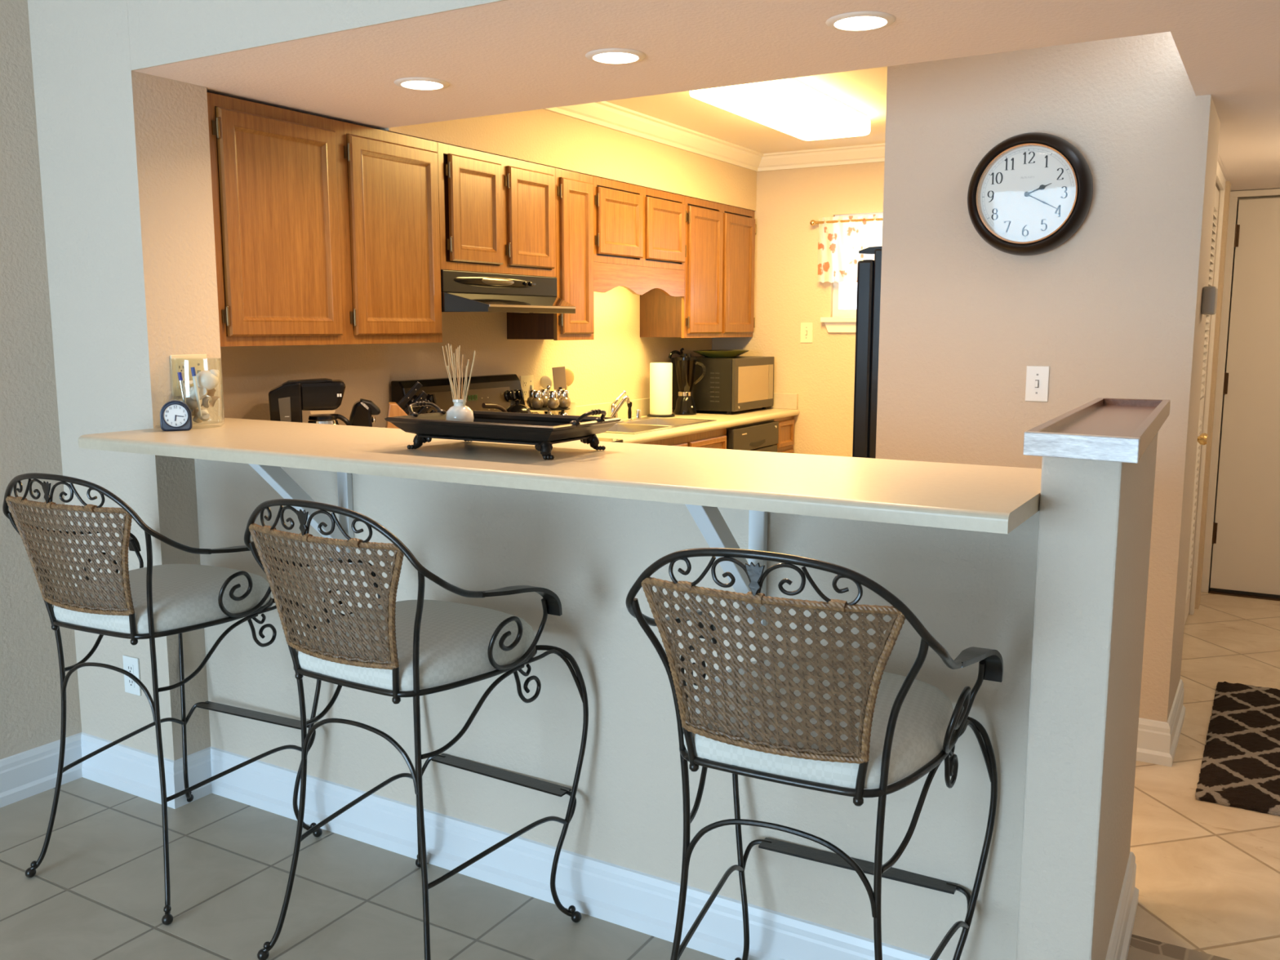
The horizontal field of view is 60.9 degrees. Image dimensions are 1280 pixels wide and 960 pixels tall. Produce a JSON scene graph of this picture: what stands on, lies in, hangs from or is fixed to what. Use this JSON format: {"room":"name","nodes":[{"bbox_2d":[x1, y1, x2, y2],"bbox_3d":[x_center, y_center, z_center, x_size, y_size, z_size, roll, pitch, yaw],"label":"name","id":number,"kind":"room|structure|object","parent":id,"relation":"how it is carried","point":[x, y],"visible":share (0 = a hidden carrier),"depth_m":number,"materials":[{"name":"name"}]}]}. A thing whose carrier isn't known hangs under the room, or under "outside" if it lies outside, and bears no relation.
{"room":"kitchen","nodes":[
{"label":"kitchen","id":0,"kind":"room"},
{"bbox_2d":[0,0,81,759],"bbox_3d":[-3.277,-0.033,0.878,0.165,2.620,6.180,5,9,30],"label":"wall","id":1,"kind":"structure","parent":0,"point":[30,694],"depth_m":3.20,"materials":[{"name":"beige paint"}]},
{"bbox_2d":[0,732,82,808],"bbox_3d":[-3.257,1.219,0.901,0.024,0.135,5.940,5,9,30],"label":"baseboard","id":2,"kind":"structure","parent":1,"relation":"attached to","point":[33,771],"depth_m":3.30,"materials":[{"name":"white paint"}]},
{"bbox_2d":[27,0,224,760],"bbox_3d":[-1.505,-0.367,3.258,0.450,2.620,0.240,5,9,30],"label":"wall pier","id":3,"kind":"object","parent":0,"point":[125,157],"visible":0.56,"depth_m":3.12,"materials":[{"name":"beige paint"}]},
{"bbox_2d":[80,732,174,808],"bbox_3d":[-1.562,0.880,3.312,0.474,0.135,0.024,5,9,30],"label":"baseboard","id":4,"kind":"object","parent":3,"relation":"attached to","point":[131,771],"visible":0.97,"depth_m":3.30,"materials":[{"name":"white paint"}]},
{"bbox_2d":[122,654,141,695],"bbox_3d":[-1.521,0.585,3.255,0.072,0.115,0.008,5,9,30],"label":"wall outlet","id":5,"kind":"object","parent":3,"relation":"attached to","point":[131,664],"visible":0.93,"depth_m":3.25,"materials":[{"name":"white plastic"}]},
{"bbox_2d":[169,354,207,396],"bbox_3d":[-1.301,-0.304,3.152,0.016,0.118,0.120,5,9,30],"label":"wall outlet","id":6,"kind":"object","parent":3,"relation":"attached to","point":[180,364],"visible":0.59,"depth_m":3.14,"materials":[{"name":"beige plastic"}]},
{"bbox_2d":[126,0,506,71],"bbox_3d":[1.100,-1.167,1.458,5.734,0.535,0.006,5,9,30],"label":"wall","id":7,"kind":"structure","parent":0,"point":[162,32],"depth_m":2.70,"materials":[{"name":"beige paint"}]},
{"bbox_2d":[220,286,711,427],"bbox_3d":[-0.553,-0.517,5.167,0.180,2.386,4.020,5,9,30],"label":"wall","id":8,"kind":"structure","parent":0,"point":[617,359],"depth_m":4.68,"materials":[{"name":"beige paint"}]},
{"bbox_2d":[206,92,442,346],"bbox_3d":[-1.112,-0.830,3.693,0.293,0.732,1.008,5,9,30],"label":"upper cabinet","id":9,"kind":"object","parent":8,"relation":"attached to","point":[326,231],"visible":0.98,"depth_m":3.54,"materials":[{"name":"brown wood"}]},
{"bbox_2d":[437,142,555,277],"bbox_3d":[-0.664,-1.071,4.427,0.293,0.460,0.753,5,9,30],"label":"upper cabinet","id":10,"kind":"object","parent":8,"relation":"attached to","point":[497,214],"visible":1,"depth_m":4.30,"materials":[{"name":"brown wood"}]},
{"bbox_2d":[440,270,575,314],"bbox_3d":[-0.603,-0.758,4.434,0.432,0.156,0.749,5,9,30],"label":"range hood","id":11,"kind":"object","parent":10,"relation":"attached to","point":[461,291],"visible":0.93,"depth_m":4.30,"materials":[{"name":"black metal"}]},
{"bbox_2d":[520,375,533,400],"bbox_3d":[-0.519,-0.426,5.042,0.016,0.115,0.100,5,9,30],"label":"wall outlet","id":12,"kind":"object","parent":8,"relation":"attached to","point":[526,381],"visible":0.7,"depth_m":5.04,"materials":[{"name":"beige plastic"}]},
{"bbox_2d":[506,168,594,340],"bbox_3d":[-0.397,-0.999,4.895,0.293,0.732,0.296,5,9,30],"label":"upper cabinet","id":13,"kind":"object","parent":8,"relation":"attached to","point":[574,191],"visible":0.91,"depth_m":4.81,"materials":[{"name":"brown wood"}]},
{"bbox_2d":[530,397,675,418],"bbox_3d":[-0.073,-0.378,5.810,0.019,0.092,2.052,5,9,30],"label":"backsplash","id":14,"kind":"structure","parent":8,"relation":"attached to","point":[642,404],"depth_m":5.75,"materials":[{"name":"beige laminate"}]},
{"bbox_2d":[592,176,686,296],"bbox_3d":[-0.099,-1.175,5.381,0.293,0.518,0.875,5,9,30],"label":"upper cabinet","id":15,"kind":"object","parent":8,"relation":"attached to","point":[640,246],"visible":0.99,"depth_m":5.26,"materials":[{"name":"brown wood"}]},
{"bbox_2d":[640,195,755,337],"bbox_3d":[0.344,-1.174,6.139,0.293,0.732,0.863,5,9,30],"label":"upper cabinet","id":16,"kind":"object","parent":8,"relation":"attached to","point":[717,300],"visible":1,"depth_m":5.95,"materials":[{"name":"brown wood"}]},
{"bbox_2d":[378,108,756,210],"bbox_3d":[-0.216,-1.561,5.138,0.282,0.310,3.063,5,9,30],"label":"wall","id":17,"kind":"structure","parent":0,"point":[544,137],"depth_m":4.89,"materials":[{"name":"beige paint"}]},
{"bbox_2d":[542,101,763,171],"bbox_3d":[-0.062,-1.660,5.033,0.075,0.086,3.063,5,9,30],"label":"trim","id":18,"kind":"structure","parent":17,"relation":"attached to","point":[603,113],"depth_m":5.30,"materials":[{"name":"white paint"}]},
{"bbox_2d":[194,458,1039,959],"bbox_3d":[-0.369,0.474,2.787,2.680,1.085,0.132,5,9,30],"label":"wall","id":19,"kind":"structure","parent":0,"point":[967,588],"depth_m":2.50,"materials":[{"name":"beige paint"}]},
{"bbox_2d":[173,746,212,808],"bbox_3d":[-1.335,0.888,3.254,0.024,0.135,0.152,5,9,30],"label":"baseboard","id":20,"kind":"structure","parent":19,"relation":"attached to","point":[199,768],"depth_m":3.25,"materials":[{"name":"white paint"}]},
{"bbox_2d":[248,463,354,564],"bbox_3d":[-0.855,0.089,2.760,0.036,0.315,0.314,5,9,30],"label":"bracket","id":21,"kind":"object","parent":19,"relation":"attached to","point":[276,477],"visible":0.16,"depth_m":2.78,"materials":[{"name":"white metal"}]},
{"bbox_2d":[77,417,1041,533],"bbox_3d":[-0.439,-0.062,2.587,2.670,0.032,0.585,5,9,30],"label":"countertop","id":22,"kind":"structure","parent":19,"relation":"on","point":[950,495],"depth_m":2.22,"materials":[{"name":"beige laminate"}]},
{"bbox_2d":[160,399,192,431],"bbox_3d":[-1.278,-0.179,2.997,0.080,0.085,0.041,-3,9,-21],"label":"alarm clock","id":23,"kind":"object","parent":22,"relation":"on","point":[175,415],"visible":1,"depth_m":2.98,"materials":[{"name":"blue plastic"}]},
{"bbox_2d":[169,357,224,428],"bbox_3d":[-1.259,-0.249,3.099,0.137,0.194,0.137,5,9,30],"label":"glass jar","id":24,"kind":"object","parent":22,"relation":"on","point":[205,424],"visible":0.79,"depth_m":3.12,"materials":[{"name":"clear glass"}]},
{"bbox_2d":[191,367,201,416],"bbox_3d":[-1.244,-0.248,3.051,0.022,0.138,0.011,-4,9,-26],"label":"pen","id":25,"kind":"object","parent":24,"relation":"in","point":[193,369],"visible":1,"depth_m":3.05,"materials":[{"name":"white plastic"}]},
{"bbox_2d":[189,386,207,400],"bbox_3d":[-1.248,-0.245,3.076,0.046,0.042,0.036,-4,9,-28],"label":"shell","id":26,"kind":"object","parent":24,"relation":"in","point":[202,391],"visible":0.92,"depth_m":3.07,"materials":[{"name":"beige"}]},
{"bbox_2d":[195,368,219,390],"bbox_3d":[-1.228,-0.284,3.086,0.061,0.059,0.059,5,9,30],"label":"shell","id":27,"kind":"object","parent":24,"relation":"in","point":[209,380],"visible":0.97,"depth_m":3.07,"materials":[{"name":"beige"}]},
{"bbox_2d":[384,400,621,459],"bbox_3d":[-0.317,-0.121,2.517,0.519,0.104,0.273,5,9,30],"label":"tray","id":28,"kind":"object","parent":22,"relation":"on","point":[542,431],"visible":0.99,"depth_m":2.45,"materials":[{"name":"brown metal"}]},
{"bbox_2d":[442,343,475,422],"bbox_3d":[-0.431,-0.224,2.604,0.080,0.202,0.070,-1,8,-9],"label":"reed diffuser","id":29,"kind":"object","parent":28,"relation":"on","point":[459,411],"visible":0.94,"depth_m":2.60,"materials":[{"name":"white ceramic"}]},
{"bbox_2d":[445,398,474,422],"bbox_3d":[-0.433,-0.159,2.614,0.067,0.070,0.067,5,9,30],"label":"bottle","id":30,"kind":"object","parent":29,"relation":"on","point":[459,411],"depth_m":2.59,"materials":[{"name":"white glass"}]},
{"bbox_2d":[210,746,941,959],"bbox_3d":[-0.284,0.964,2.714,2.389,0.135,0.024,5,9,30],"label":"baseboard","id":31,"kind":"structure","parent":19,"relation":"attached to","point":[628,898],"depth_m":2.67,"materials":[{"name":"white paint"}]},
{"bbox_2d":[685,504,768,626],"bbox_3d":[0.172,0.173,2.161,0.036,0.315,0.314,5,9,30],"label":"bracket","id":32,"kind":"object","parent":19,"relation":"attached to","point":[709,520],"visible":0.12,"depth_m":2.17,"materials":[{"name":"white metal"}]},
{"bbox_2d":[0,591,1279,959],"bbox_3d":[0.642,1.251,1.376,6.500,0.060,10.700,5,9,30],"label":"floor","id":33,"kind":"structure","parent":0,"point":[97,891],"depth_m":2.76,"materials":[{"name":"grey tile"}]},
{"bbox_2d":[2,472,322,924],"bbox_3d":[-1.230,0.477,2.831,0.590,1.066,0.601,4,9,26],"label":"bar stool","id":34,"kind":"object","parent":33,"relation":"on","point":[151,602],"visible":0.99,"depth_m":2.62,"materials":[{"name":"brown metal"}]},
{"bbox_2d":[52,564,271,634],"bbox_3d":[-1.226,0.288,2.812,0.451,0.088,0.442,4,9,26],"label":"seat cushion","id":35,"kind":"object","parent":34,"relation":"on","point":[183,597],"depth_m":2.67,"materials":[{"name":"beige fabric"}]},
{"bbox_2d":[244,498,588,959],"bbox_3d":[-0.497,0.533,2.432,0.590,1.066,0.601,5,9,32],"label":"bar stool","id":36,"kind":"object","parent":33,"relation":"on","point":[410,646],"visible":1,"depth_m":2.22,"materials":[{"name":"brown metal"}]},
{"bbox_2d":[296,599,534,690],"bbox_3d":[-0.493,0.345,2.413,0.451,0.088,0.442,5,9,32],"label":"seat cushion","id":37,"kind":"object","parent":36,"relation":"on","point":[455,637],"depth_m":2.27,"materials":[{"name":"beige fabric"}]},
{"bbox_2d":[391,373,623,442],"bbox_3d":[-0.497,0.181,4.485,0.660,1.192,0.765,5,9,30],"label":"stove","id":38,"kind":"object","parent":33,"relation":"on","point":[503,389],"visible":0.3,"depth_m":4.57,"materials":[{"name":"black metal"}]},
{"bbox_2d":[481,399,530,413],"bbox_3d":[-0.552,-0.249,4.550,0.112,0.168,0.248,5,9,30],"label":"cooking pot","id":39,"kind":"object","parent":38,"relation":"on","point":[517,407],"visible":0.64,"depth_m":4.56,"materials":[{"name":"black metal"}]},
{"bbox_2d":[639,427,726,448],"bbox_3d":[-0.001,0.198,5.469,0.559,0.884,0.885,5,9,30],"label":"base cabinet","id":40,"kind":"object","parent":33,"relation":"on","point":[717,438],"visible":0.09,"depth_m":5.40,"materials":[{"name":"brown wood"}]},
{"bbox_2d":[530,392,799,443],"bbox_3d":[0.169,-0.341,5.672,0.579,0.127,2.052,5,9,30],"label":"countertop","id":41,"kind":"structure","parent":40,"relation":"on","point":[785,405],"depth_m":5.78,"materials":[{"name":"beige laminate"}]},
{"bbox_2d":[528,385,570,413],"bbox_3d":[-0.414,-0.320,4.936,0.196,0.220,0.196,5,9,30],"label":"spice rack","id":42,"kind":"object","parent":41,"relation":"on","point":[548,387],"visible":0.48,"depth_m":4.92,"materials":[{"name":"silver metal"}]},
{"bbox_2d":[530,391,543,408],"bbox_3d":[-0.461,-0.358,4.873,0.058,0.082,0.058,5,9,30],"label":"spice jar","id":43,"kind":"object","parent":42,"relation":"on","point":[536,402],"visible":1,"depth_m":4.85,"materials":[{"name":"silver metal"}]},
{"bbox_2d":[528,406,570,410],"bbox_3d":[-0.414,-0.324,4.936,0.196,0.003,0.196,5,9,30],"label":"shelf","id":44,"kind":"object","parent":42,"relation":"attached to","point":[547,408],"depth_m":4.87,"materials":[{"name":"black metal"}]},
{"bbox_2d":[546,391,559,409],"bbox_3d":[-0.387,-0.357,4.861,0.058,0.082,0.058,5,9,30],"label":"spice jar","id":45,"kind":"object","parent":42,"relation":"on","point":[553,402],"visible":1,"depth_m":4.84,"materials":[{"name":"silver metal"}]},
{"bbox_2d":[559,390,570,408],"bbox_3d":[-0.341,-0.365,4.918,0.058,0.082,0.058,5,9,30],"label":"spice jar","id":46,"kind":"object","parent":42,"relation":"on","point":[565,402],"visible":0.98,"depth_m":4.90,"materials":[{"name":"silver metal"}]},
{"bbox_2d":[558,402,576,415],"bbox_3d":[-0.346,-0.307,5.202,0.090,0.120,0.090,5,9,30],"label":"utensil crock","id":47,"kind":"object","parent":41,"relation":"on","point":[572,411],"visible":0.18,"depth_m":5.17,"materials":[{"name":"beige ceramic"}]},
{"bbox_2d":[540,375,557,414],"bbox_3d":[-0.425,-0.377,5.154,0.095,0.235,0.011,-1,8,-10],"label":"serving spoon","id":48,"kind":"object","parent":47,"relation":"in","point":[545,380],"visible":0.68,"depth_m":5.13,"materials":[{"name":"beige wood"}]},
{"bbox_2d":[540,375,551,389],"bbox_3d":[-0.443,-0.460,5.139,0.057,0.066,0.011,-2,8,-12],"label":"bowl","id":49,"kind":"object","parent":48,"relation":"on","point":[545,380],"depth_m":5.13,"materials":[{"name":"plastic"}]},
{"bbox_2d":[551,366,566,411],"bbox_3d":[-0.380,-0.397,5.141,0.068,0.278,0.008,-1,8,-9],"label":"spatula","id":50,"kind":"object","parent":47,"relation":"in","point":[558,373],"visible":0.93,"depth_m":5.13,"materials":[{"name":"beige wood"}]},
{"bbox_2d":[607,390,630,422],"bbox_3d":[-0.121,-0.365,5.434,0.090,0.161,0.177,5,9,30],"label":"faucet","id":51,"kind":"object","parent":41,"relation":"on","point":[613,409],"visible":0.92,"depth_m":5.44,"materials":[{"name":"silver metal"}]},
{"bbox_2d":[604,408,715,434],"bbox_3d":[0.005,-0.221,5.380,0.420,0.213,0.830,5,9,30],"label":"sink","id":52,"kind":"object","parent":41,"relation":"in","point":[645,424],"depth_m":5.48,"materials":[{"name":"beige ceramic"}]},
{"bbox_2d":[647,413,675,417],"bbox_3d":[0.114,-0.485,5.877,0.150,0.284,0.150,5,9,30],"label":"paper towel holder","id":53,"kind":"object","parent":41,"relation":"on","point":[648,415],"visible":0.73,"depth_m":5.84,"materials":[{"name":"black metal"}]},
{"bbox_2d":[649,362,672,414],"bbox_3d":[0.114,-0.493,5.875,0.121,0.276,0.121,5,9,30],"label":"paper towel roll","id":54,"kind":"object","parent":53,"relation":"on","point":[660,373],"visible":1,"depth_m":5.83,"materials":[{"name":"white paper"}]},
{"bbox_2d":[668,347,697,415],"bbox_3d":[0.260,-0.546,6.009,0.180,0.367,0.128,5,9,30],"label":"blender","id":55,"kind":"object","parent":41,"relation":"on","point":[685,402],"visible":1,"depth_m":5.99,"materials":[{"name":"black plastic"}]},
{"bbox_2d":[671,355,773,414],"bbox_3d":[0.484,-0.555,6.293,0.400,0.308,0.541,5,9,30],"label":"microwave","id":56,"kind":"object","parent":41,"relation":"on","point":[740,383],"visible":0.91,"depth_m":6.08,"materials":[{"name":"black metal"}]},
{"bbox_2d":[692,349,749,357],"bbox_3d":[0.466,-0.725,6.248,0.294,0.038,0.440,5,9,30],"label":"serving platter","id":57,"kind":"object","parent":56,"relation":"on","point":[716,353],"visible":1,"depth_m":6.13,"materials":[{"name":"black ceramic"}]},
{"bbox_2d":[726,419,778,452],"bbox_3d":[0.396,0.112,6.102,0.564,0.880,0.607,5,9,30],"label":"dishwasher","id":58,"kind":"object","parent":33,"relation":"on","point":[762,436],"visible":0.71,"depth_m":5.90,"materials":[{"name":"black metal"}]},
{"bbox_2d":[773,416,794,453],"bbox_3d":[0.610,0.054,6.495,0.559,0.884,0.290,5,9,30],"label":"base cabinet","id":59,"kind":"object","parent":33,"relation":"on","point":[786,424],"visible":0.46,"depth_m":6.33,"materials":[{"name":"brown wood"}]},
{"bbox_2d":[625,547,1003,959],"bbox_3d":[0.312,0.598,1.969,0.590,1.066,0.601,4,9,28],"label":"bar stool","id":60,"kind":"object","parent":33,"relation":"on","point":[830,721],"visible":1,"depth_m":1.74,"materials":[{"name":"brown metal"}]},
{"bbox_2d":[683,658,953,788],"bbox_3d":[0.317,0.410,1.950,0.451,0.088,0.442,4,9,28],"label":"seat cushion","id":61,"kind":"object","parent":60,"relation":"on","point":[920,735],"depth_m":1.79,"materials":[{"name":"beige fabric"}]},
{"bbox_2d":[852,246,881,458],"bbox_3d":[1.317,-0.049,4.314,0.834,1.695,0.770,5,9,30],"label":"refrigerator","id":62,"kind":"object","parent":33,"relation":"on","point":[868,271],"visible":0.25,"depth_m":4.08,"materials":[{"name":"black metal"}]},
{"bbox_2d":[1195,681,1279,815],"bbox_3d":[2.316,0.898,3.577,0.802,0.024,1.234,5,9,30],"label":"rug","id":63,"kind":"object","parent":33,"relation":"on","point":[1240,768],"visible":1,"depth_m":3.58,"materials":[{"name":"brown fabric"}]},
{"bbox_3d":[-0.993,0.433,3.801,0.559,0.884,0.955,5,9,30],"label":"base cabinet","id":64,"kind":"object","parent":33,"relation":"on","visible":0},
{"bbox_3d":[-0.968,-0.073,3.761,0.579,0.127,0.878,5,9,30],"label":"countertop","id":65,"kind":"structure","parent":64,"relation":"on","visible":0},
{"bbox_2d":[268,377,352,426],"bbox_3d":[-1.097,-0.184,3.648,0.266,0.308,0.160,-2,8,-16],"label":"coffee maker","id":66,"kind":"object","parent":65,"relation":"on","point":[287,401],"visible":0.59,"depth_m":3.57,"materials":[{"name":"black plastic"}]},
{"bbox_2d":[301,379,346,410],"bbox_3d":[-1.064,-0.285,3.644,0.152,0.095,0.140,-2,8,-16],"label":"basket","id":67,"kind":"object","parent":66,"relation":"on","point":[316,394],"depth_m":3.58,"materials":[{"name":"black plastic"}]},
{"bbox_2d":[349,398,380,426],"bbox_3d":[-0.972,-0.170,3.830,0.118,0.230,0.101,-2,8,-15],"label":"can opener","id":68,"kind":"object","parent":65,"relation":"on","point":[362,410],"visible":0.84,"depth_m":3.78,"materials":[{"name":"black plastic"}]},
{"bbox_2d":[385,381,435,428],"bbox_3d":[-0.818,-0.203,3.859,0.196,0.287,0.090,-2,8,-16],"label":"knife block","id":69,"kind":"object","parent":65,"relation":"on","point":[394,409],"visible":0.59,"depth_m":3.82,"materials":[{"name":"brown wood"}]},
{"bbox_2d":[134,0,1279,128],"bbox_3d":[1.151,-1.243,1.998,6.200,0.535,0.984,5,9,30],"label":"ceiling","id":70,"kind":"structure","parent":0,"point":[508,56],"depth_m":2.67,"materials":[{"name":"white paint"}]},
{"bbox_2d":[394,77,449,90],"bbox_3d":[-0.618,-1.123,3.090,0.156,0.006,0.156,5,9,30],"label":"recessed light","id":71,"kind":"object","parent":70,"relation":"in","point":[413,83],"visible":1,"depth_m":3.08,"materials":[{"name":"white"}]},
{"bbox_2d":[585,48,646,64],"bbox_3d":[-0.062,-1.079,2.776,0.156,0.006,0.156,5,9,30],"label":"recessed light","id":72,"kind":"object","parent":70,"relation":"in","point":[608,55],"visible":1,"depth_m":2.76,"materials":[{"name":"white"}]},
{"bbox_2d":[825,11,896,31],"bbox_3d":[0.498,-1.034,2.460,0.156,0.006,0.156,5,9,30],"label":"recessed light","id":73,"kind":"object","parent":70,"relation":"in","point":[857,21],"visible":1,"depth_m":2.45,"materials":[{"name":"white"}]},
{"bbox_2d":[606,66,887,153],"bbox_3d":[0.772,-1.690,4.653,3.015,0.080,3.270,5,9,30],"label":"ceiling","id":74,"kind":"structure","parent":0,"point":[864,91],"depth_m":5.08,"materials":[{"name":"beige paint"}]},
{"bbox_2d":[689,78,871,140],"bbox_3d":[0.642,-1.616,4.723,0.350,0.084,1.240,5,9,30],"label":"ceiling fixture","id":75,"kind":"object","parent":74,"relation":"attached to","point":[789,106],"visible":0.7,"depth_m":4.59,"materials":[{"name":"white plastic"}]},
{"bbox_2d":[711,161,1231,608],"bbox_3d":[1.653,-0.639,6.033,2.735,2.386,0.140,5,9,30],"label":"wall","id":76,"kind":"structure","parent":0,"point":[788,293],"depth_m":6.30,"materials":[{"name":"beige paint"}]},
{"bbox_2d":[760,392,798,409],"bbox_3d":[0.688,-0.480,6.535,0.550,0.092,0.019,5,9,30],"label":"backsplash","id":77,"kind":"structure","parent":76,"relation":"attached to","point":[781,401],"depth_m":6.43,"materials":[{"name":"beige laminate"}]},
{"bbox_2d":[800,322,813,342],"bbox_3d":[0.965,-0.855,6.320,0.075,0.115,0.016,5,9,30],"label":"light switch","id":78,"kind":"object","parent":76,"relation":"attached to","point":[806,328],"visible":1,"depth_m":6.32,"materials":[{"name":"beige plastic"}]},
{"bbox_2d":[757,142,884,171],"bbox_3d":[1.628,-1.762,5.764,2.238,0.086,0.075,5,9,30],"label":"trim","id":79,"kind":"structure","parent":76,"relation":"attached to","point":[875,153],"depth_m":6.11,"materials":[{"name":"white paint"}]},
{"bbox_2d":[809,214,883,283],"bbox_3d":[1.345,-1.278,6.003,0.857,0.364,0.071,5,9,30],"label":"window valance","id":80,"kind":"object","parent":76,"relation":"attached to","point":[841,238],"visible":0.44,"depth_m":6.09,"materials":[{"name":"fabric"}]},
{"bbox_2d":[820,212,883,332],"bbox_3d":[1.392,-1.155,6.066,0.752,0.660,0.145,5,9,30],"label":"window","id":81,"kind":"structure","parent":76,"relation":"in","point":[842,320],"depth_m":6.22,"materials":[{"name":"white paint"}]},
{"bbox_2d":[875,31,1213,722],"bbox_3d":[1.301,-0.306,3.663,0.993,2.386,0.116,5,9,30],"label":"wall","id":82,"kind":"structure","parent":0,"point":[1112,310],"depth_m":3.52,"materials":[{"name":"beige paint"}]},
{"bbox_2d":[967,132,1093,255],"bbox_3d":[1.242,-0.915,3.486,0.384,0.384,0.095,5,9,30],"label":"wall clock","id":83,"kind":"object","parent":82,"relation":"attached to","point":[1030,193],"visible":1,"depth_m":3.47,"materials":[{"name":"black"}]},
{"bbox_2d":[1025,365,1049,401],"bbox_3d":[1.306,-0.316,3.581,0.072,0.116,0.016,5,9,30],"label":"light switch","id":84,"kind":"object","parent":82,"relation":"attached to","point":[1037,385],"visible":1,"depth_m":3.58,"materials":[{"name":"white plastic"}]},
{"bbox_2d":[1136,717,1172,767],"bbox_3d":[1.276,0.817,3.753,1.017,0.138,0.024,5,9,30],"label":"baseboard","id":85,"kind":"structure","parent":82,"relation":"attached to","point":[1153,740],"depth_m":3.52,"materials":[{"name":"white paint"}]},
{"bbox_2d":[1016,432,1157,959],"bbox_3d":[0.940,0.495,2.265,0.128,1.190,0.823,4,9,29],"label":"wall","id":86,"kind":"structure","parent":0,"point":[1095,524],"depth_m":1.91,"materials":[{"name":"beige paint"}]},
{"bbox_2d":[1022,397,1170,463],"bbox_3d":[0.944,-0.115,2.191,0.177,0.039,1.040,4,9,28],"label":"ledge shelf","id":87,"kind":"object","parent":86,"relation":"on","point":[1101,428],"visible":1,"depth_m":1.93,"materials":[{"name":"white wood"}]},
{"bbox_2d":[1105,851,1138,959],"bbox_3d":[1.006,1.022,2.300,0.024,0.135,0.868,4,9,29],"label":"baseboard","id":88,"kind":"structure","parent":86,"relation":"attached to","point":[1122,927],"depth_m":2.45,"materials":[{"name":"white paint"}]},
{"bbox_2d":[1169,102,1220,711],"bbox_3d":[1.750,-0.311,3.697,0.255,2.386,0.400,5,9,30],"label":"wall","id":89,"kind":"structure","parent":0,"point":[1215,134],"depth_m":3.63,"materials":[{"name":"beige paint"}]},
{"bbox_2d":[1167,679,1185,765],"bbox_3d":[1.835,0.822,3.724,0.024,0.135,0.540,5,9,30],"label":"baseboard","id":90,"kind":"structure","parent":89,"relation":"attached to","point":[1177,713],"depth_m":3.71,"materials":[{"name":"white paint"}]},
{"bbox_2d":[1200,286,1217,315],"bbox_3d":[1.854,-0.584,3.544,0.040,0.090,0.100,5,9,30],"label":"door chime","id":91,"kind":"object","parent":89,"relation":"attached to","point":[1209,300],"visible":1,"depth_m":3.50,"materials":[{"name":"grey plastic"}]},
{"bbox_2d":[1188,160,1226,614],"bbox_3d":[2.391,-0.316,4.815,0.135,2.085,2.160,5,9,30],"label":"door frame","id":92,"kind":"structure","parent":0,"point":[1216,184],"depth_m":5.20,"materials":[{"name":"beige paint"}]},
{"bbox_2d":[1184,186,1219,623],"bbox_3d":[2.593,-0.323,5.059,0.027,2.008,0.370,5,9,30],"label":"door","id":93,"kind":"structure","parent":92,"relation":"in","point":[1216,193],"depth_m":5.12,"materials":[{"name":"beige paint"}]},
{"bbox_2d":[1170,17,1279,191],"bbox_3d":[3.496,-1.218,3.334,3.499,0.115,3.670,5,9,30],"label":"ceiling","id":94,"kind":"structure","parent":0,"point":[1237,64],"depth_m":3.16,"materials":[{"name":"white paint"}]},
{"bbox_2d":[1200,188,1279,592],"bbox_3d":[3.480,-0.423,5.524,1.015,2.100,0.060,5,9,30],"label":"door frame","id":95,"kind":"structure","parent":0,"point":[1265,197],"depth_m":5.70,"materials":[{"name":"beige paint"}]},
{"bbox_2d":[1208,588,1279,600],"bbox_3d":[3.434,0.624,5.599,0.902,0.005,0.110,5,9,30],"label":"trim","id":96,"kind":"structure","parent":95,"relation":"attached to","point":[1210,591],"depth_m":5.71,"materials":[{"name":"brown metal"}]},
{"bbox_3d":[3.622,-0.406,5.406,1.650,2.100,0.120,5,9,30],"label":"wall","id":97,"kind":"structure","parent":0,"visible":0},
{"bbox_2d":[1209,197,1279,598],"bbox_3d":[3.421,-0.387,5.464,0.892,2.034,0.061,5,9,30],"label":"door","id":98,"kind":"structure","parent":97,"relation":"in","point":[1246,535],"depth_m":5.61,"materials":[{"name":"beige paint"}]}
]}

